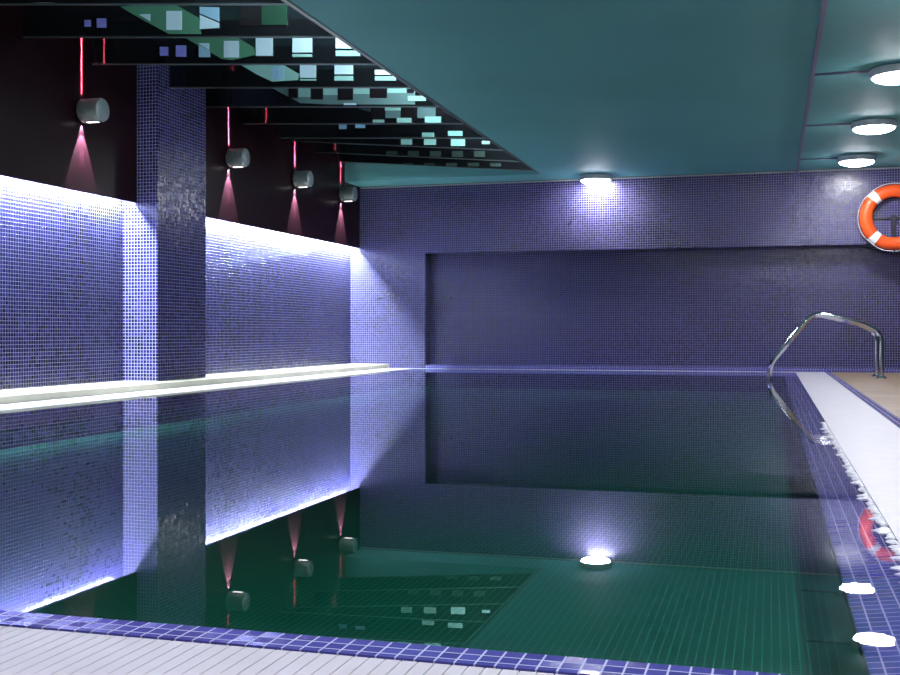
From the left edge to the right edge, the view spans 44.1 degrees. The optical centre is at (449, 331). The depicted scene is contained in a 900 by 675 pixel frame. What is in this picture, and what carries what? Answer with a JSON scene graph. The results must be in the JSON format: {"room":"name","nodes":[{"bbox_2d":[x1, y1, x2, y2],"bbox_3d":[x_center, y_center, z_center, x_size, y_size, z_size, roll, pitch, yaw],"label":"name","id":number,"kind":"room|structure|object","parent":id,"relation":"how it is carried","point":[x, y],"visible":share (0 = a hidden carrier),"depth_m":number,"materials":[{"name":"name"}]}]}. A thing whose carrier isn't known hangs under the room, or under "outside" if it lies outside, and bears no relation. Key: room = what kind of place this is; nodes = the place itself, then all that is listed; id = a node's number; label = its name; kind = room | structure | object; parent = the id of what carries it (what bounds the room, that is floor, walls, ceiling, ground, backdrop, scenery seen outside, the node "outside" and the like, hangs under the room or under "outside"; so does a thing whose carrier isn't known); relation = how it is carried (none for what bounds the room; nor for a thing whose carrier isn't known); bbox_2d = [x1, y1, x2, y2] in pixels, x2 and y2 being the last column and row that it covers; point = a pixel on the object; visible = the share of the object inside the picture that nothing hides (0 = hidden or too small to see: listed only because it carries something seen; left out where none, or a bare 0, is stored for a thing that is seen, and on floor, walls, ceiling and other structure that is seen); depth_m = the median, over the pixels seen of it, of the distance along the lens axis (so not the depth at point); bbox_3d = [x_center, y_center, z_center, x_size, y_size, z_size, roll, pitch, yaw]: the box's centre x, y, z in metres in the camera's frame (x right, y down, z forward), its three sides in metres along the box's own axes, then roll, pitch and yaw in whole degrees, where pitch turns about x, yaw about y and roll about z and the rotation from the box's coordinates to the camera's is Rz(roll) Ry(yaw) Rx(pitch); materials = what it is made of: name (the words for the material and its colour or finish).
{"room":"indoor swimming pool","nodes":[
{"label":"indoor swimming pool","id":0,"kind":"room"},
{"bbox_2d":[0,176,349,389],"bbox_3d":[-3.667,-1.185,7.199,0.200,3.370,17.000,0,0,16],"label":"wall","id":1,"kind":"structure","parent":0,"point":[275,300],"depth_m":9.47,"materials":[{"name":"tile"}]},
{"bbox_2d":[0,364,389,404],"bbox_3d":[-2.790,0.502,8.867,0.560,0.155,12.410,0,0,16],"label":"ledge","id":2,"kind":"object","parent":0,"point":[9,396],"visible":0.56,"depth_m":9.36,"materials":[{"name":"beige stone"}]},
{"bbox_2d":[123,65,205,380],"bbox_3d":[-2.566,-1.113,10.040,0.340,3.075,0.850,0,0,16],"label":"column","id":3,"kind":"structure","parent":2,"relation":"on","point":[164,232],"depth_m":9.71,"materials":[{"name":"tile"}]},
{"bbox_2d":[0,466,867,674],"bbox_3d":[0.069,0.617,8.028,4.880,0.266,12.335,0,0,16],"label":"pool floor","id":4,"kind":"structure","parent":0,"point":[716,569],"depth_m":3.45,"materials":[{"name":"green tile"}]},
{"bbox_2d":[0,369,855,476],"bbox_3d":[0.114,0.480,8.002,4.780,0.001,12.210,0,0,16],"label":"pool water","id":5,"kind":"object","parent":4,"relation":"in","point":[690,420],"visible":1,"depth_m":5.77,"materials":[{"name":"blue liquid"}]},
{"bbox_2d":[821,422,899,582],"bbox_3d":[1.346,0.477,3.744,0.050,0.004,4.464,0,0,16],"label":"foam","id":6,"kind":"object","parent":5,"relation":"on","point":[878,517],"visible":1,"depth_m":3.11,"materials":[{"name":"white"}]},
{"bbox_2d":[0,372,899,674],"bbox_3d":[0.145,0.503,8.019,5.530,0.054,12.410,0,0,16],"label":"pool coping","id":7,"kind":"object","parent":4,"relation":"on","point":[862,554],"visible":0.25,"depth_m":1.79,"materials":[{"name":"tile"}]},
{"bbox_2d":[289,0,899,186],"bbox_3d":[0.542,-2.404,5.880,8.620,0.933,16.800,0,0,16],"label":"ceiling","id":8,"kind":"structure","parent":0,"point":[572,89],"depth_m":8.40,"materials":[{"name":"teal paint"}]},
{"bbox_2d":[0,5,136,202],"bbox_3d":[-3.631,-1.900,6.515,0.030,1.560,6.505,0,0,16],"label":"wall panel","id":9,"kind":"object","parent":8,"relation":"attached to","point":[43,139],"visible":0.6,"depth_m":8.64,"materials":[{"name":"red paint"}]},
{"bbox_2d":[76,98,108,122],"bbox_3d":[-2.839,-1.759,8.834,0.204,0.190,0.188,0,0,16],"label":"wall lamp","id":10,"kind":"object","parent":9,"relation":"attached to","point":[92,110],"visible":1,"depth_m":8.77,"materials":[{"name":"grey metal"}]},
{"bbox_2d":[0,0,287,5],"bbox_3d":[-2.163,-2.210,6.963,2.531,0.554,0.025,0,0,18],"label":"ceiling baffle","id":11,"kind":"structure","parent":8,"relation":"attached to","point":[2,2],"depth_m":6.84,"materials":[{"name":"black"}]},
{"bbox_2d":[23,5,335,37],"bbox_3d":[-1.941,-2.210,7.734,2.537,0.554,0.031,0,0,20],"label":"ceiling baffle","id":12,"kind":"structure","parent":8,"relation":"attached to","point":[39,21],"depth_m":7.74,"materials":[{"name":"black"}]},
{"bbox_2d":[92,38,375,64],"bbox_3d":[-1.715,-2.210,8.518,2.546,0.554,0.032,0,0,22],"label":"ceiling beam","id":13,"kind":"structure","parent":8,"relation":"attached to","point":[105,51],"depth_m":8.51,"materials":[{"name":"black"}]},
{"bbox_2d":[206,107,359,247],"bbox_3d":[-1.855,-1.900,12.666,0.030,1.560,4.580,0,0,16],"label":"wall panel","id":14,"kind":"object","parent":8,"relation":"attached to","point":[262,194],"visible":0.43,"depth_m":12.26,"materials":[{"name":"red paint"}]},
{"bbox_2d":[225,148,249,167],"bbox_3d":[-2.146,-1.759,11.236,0.204,0.190,0.188,0,0,16],"label":"wall lamp","id":15,"kind":"object","parent":14,"relation":"attached to","point":[237,157],"visible":1,"depth_m":11.16,"materials":[{"name":"metal"}]},
{"bbox_2d":[292,171,313,187],"bbox_3d":[-1.694,-1.759,12.802,0.204,0.190,0.188,0,0,16],"label":"wall lamp","id":16,"kind":"object","parent":14,"relation":"attached to","point":[300,179],"visible":1,"depth_m":12.73,"materials":[{"name":"metal"}]},
{"bbox_2d":[339,186,357,201],"bbox_3d":[-1.297,-1.759,14.176,0.204,0.190,0.188,0,0,16],"label":"wall lamp","id":17,"kind":"object","parent":14,"relation":"attached to","point":[350,193],"visible":1,"depth_m":14.11,"materials":[{"name":"metal"}]},
{"bbox_2d":[169,65,409,87],"bbox_3d":[-1.479,-2.210,9.333,2.558,0.554,0.030,0,0,24],"label":"ceiling beam","id":18,"kind":"structure","parent":8,"relation":"attached to","point":[180,76],"depth_m":9.29,"materials":[{"name":"black"}]},
{"bbox_2d":[206,88,437,106],"bbox_3d":[-1.251,-2.210,10.127,2.574,0.554,0.032,0,0,26],"label":"ceiling baffle","id":19,"kind":"structure","parent":8,"relation":"attached to","point":[215,97],"depth_m":10.10,"materials":[{"name":"black"}]},
{"bbox_2d":[243,107,462,123],"bbox_3d":[-1.012,-2.210,10.953,2.594,0.554,0.031,0,0,28],"label":"ceiling baffle","id":20,"kind":"structure","parent":8,"relation":"attached to","point":[251,115],"depth_m":10.94,"materials":[{"name":"black"}]},
{"bbox_2d":[279,124,484,138],"bbox_3d":[-0.779,-2.210,11.759,2.617,0.554,0.028,0,0,30],"label":"ceiling baffle","id":21,"kind":"structure","parent":8,"relation":"attached to","point":[286,131],"depth_m":11.75,"materials":[{"name":"black"}]},
{"bbox_2d":[286,139,502,150],"bbox_3d":[-0.644,-2.210,12.225,2.530,0.554,0.028,0,0,17],"label":"ceiling baffle","id":22,"kind":"structure","parent":8,"relation":"attached to","point":[476,144],"depth_m":12.11,"materials":[{"name":"black"}]},
{"bbox_2d":[281,0,539,174],"bbox_3d":[-0.190,-1.984,9.162,0.032,0.106,9.300,0,0,16],"label":"trim","id":23,"kind":"structure","parent":8,"relation":"attached to","point":[287,2],"depth_m":8.27,"materials":[{"name":"grey metal"}]},
{"bbox_2d":[315,143,518,161],"bbox_3d":[-0.417,-2.210,13.013,2.530,0.554,0.029,0,0,17],"label":"ceiling baffle","id":24,"kind":"structure","parent":8,"relation":"attached to","point":[402,151],"depth_m":13.00,"materials":[{"name":"black"}]},
{"bbox_2d":[339,154,531,170],"bbox_3d":[-0.203,-2.210,13.752,2.530,0.554,0.029,0,0,17],"label":"ceiling baffle","id":25,"kind":"structure","parent":8,"relation":"attached to","point":[353,158],"depth_m":13.74,"materials":[{"name":"black"}]},
{"bbox_2d":[579,174,611,184],"bbox_3d":[1.802,-1.883,13.760,0.400,0.107,0.400,0,0,16],"label":"ceiling lamp","id":26,"kind":"object","parent":8,"relation":"attached to","point":[594,179],"visible":1,"depth_m":13.62,"materials":[{"name":"grey"}]},
{"bbox_2d":[796,0,869,171],"bbox_3d":[2.056,-1.926,5.308,0.434,0.022,16.520,0,0,16],"label":"conduit","id":27,"kind":"object","parent":8,"relation":"attached to","point":[824,2],"visible":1,"depth_m":8.31,"materials":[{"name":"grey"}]},
{"bbox_2d":[838,154,875,166],"bbox_3d":[4.488,-1.883,12.266,0.400,0.107,0.400,0,0,16],"label":"ceiling lamp","id":28,"kind":"object","parent":8,"relation":"attached to","point":[854,160],"visible":1,"depth_m":12.13,"materials":[{"name":"silver metal"}]},
{"bbox_2d":[851,118,896,133],"bbox_3d":[3.903,-1.883,10.239,0.400,0.107,0.400,0,0,16],"label":"ceiling lamp","id":29,"kind":"object","parent":8,"relation":"attached to","point":[875,125],"visible":1,"depth_m":10.11,"materials":[{"name":"silver metal"}]},
{"bbox_2d":[870,63,899,84],"bbox_3d":[3.294,-1.883,8.167,0.400,0.107,0.400,0,0,16],"label":"ceiling lamp","id":30,"kind":"object","parent":8,"relation":"attached to","point":[889,74],"visible":1,"depth_m":8.08,"materials":[{"name":"silver metal"}]},
{"bbox_2d":[350,166,899,367],"bbox_3d":[2.865,-0.279,13.927,8.620,3.317,0.450,0,0,16],"label":"wall","id":31,"kind":"structure","parent":0,"point":[710,270],"depth_m":14.03,"materials":[{"name":"tile"}]},
{"bbox_2d":[360,167,899,188],"bbox_3d":[2.873,-1.922,13.684,8.470,0.014,0.012,0,0,16],"label":"trim","id":32,"kind":"structure","parent":31,"relation":"attached to","point":[883,167],"depth_m":13.78,"materials":[{"name":"grey metal"}]},
{"bbox_2d":[425,364,899,372],"bbox_3d":[3.344,0.480,13.684,7.565,0.100,0.250,0,0,16],"label":"ledge","id":33,"kind":"object","parent":31,"relation":"attached to","point":[447,366],"visible":0.56,"depth_m":13.80,"materials":[{"name":"tile"}]},
{"bbox_2d":[873,214,899,252],"bbox_3d":[5.168,-1.149,12.947,0.660,0.452,0.160,0,0,16],"label":"bracket","id":34,"kind":"object","parent":31,"relation":"attached to","point":[893,217],"visible":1,"depth_m":12.99,"materials":[{"name":"grey metal"}]},
{"bbox_2d":[858,183,899,251],"bbox_3d":[5.167,-1.335,12.940,0.801,0.801,0.110,0,0,16],"label":"buoy","id":35,"kind":"object","parent":34,"relation":"hanging from","point":[874,198],"visible":1,"depth_m":12.96,"materials":[{"name":"orange plastic"}]},
{"bbox_2d":[831,372,899,417],"bbox_3d":[0.510,0.528,5.770,8.620,0.104,16.570,0,0,16],"label":"floor","id":36,"kind":"structure","parent":0,"point":[885,392],"depth_m":9.71,"materials":[{"name":"beige tile"}]},
{"bbox_2d":[767,312,886,378],"bbox_3d":[3.971,0.244,11.771,1.181,0.903,0.630,0,0,16],"label":"pool handrail","id":37,"kind":"object","parent":36,"relation":"on","point":[878,337],"visible":0.99,"depth_m":11.57,"materials":[{"name":"silver metal"}]},
{"bbox_3d":[-0.204,0.550,7.839,6.100,0.100,12.950,0,0,16],"label":"bed","id":38,"kind":"object","parent":36,"relation":"in","visible":0},
{"bbox_2d":[0,368,412,410],"bbox_3d":[-2.343,0.487,8.748,0.355,0.022,12.390,0,0,16],"label":"overflow grating","id":39,"kind":"object","parent":38,"relation":"on","point":[13,406],"visible":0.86,"depth_m":8.89,"materials":[{"name":"white plastic"}]},
{"bbox_2d":[0,626,563,674],"bbox_3d":[-1.932,0.489,1.887,5.980,0.022,0.515,0,0,16],"label":"overflow grating","id":40,"kind":"object","parent":38,"relation":"on","point":[23,651],"visible":1,"depth_m":1.62,"materials":[{"name":"white plastic"}]},
{"bbox_2d":[413,368,762,371],"bbox_3d":[1.824,0.488,13.928,4.780,0.022,0.125,0,0,16],"label":"overflow grating","id":41,"kind":"object","parent":38,"relation":"on","point":[413,368],"visible":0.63,"depth_m":13.81,"materials":[{"name":"white plastic"}]},
{"bbox_2d":[796,372,899,543],"bbox_3d":[2.578,0.489,7.327,0.330,0.022,12.390,0,0,16],"label":"overflow grating","id":42,"kind":"object","parent":38,"relation":"on","point":[869,441],"visible":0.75,"depth_m":4.99,"materials":[{"name":"white plastic"}]}
]}

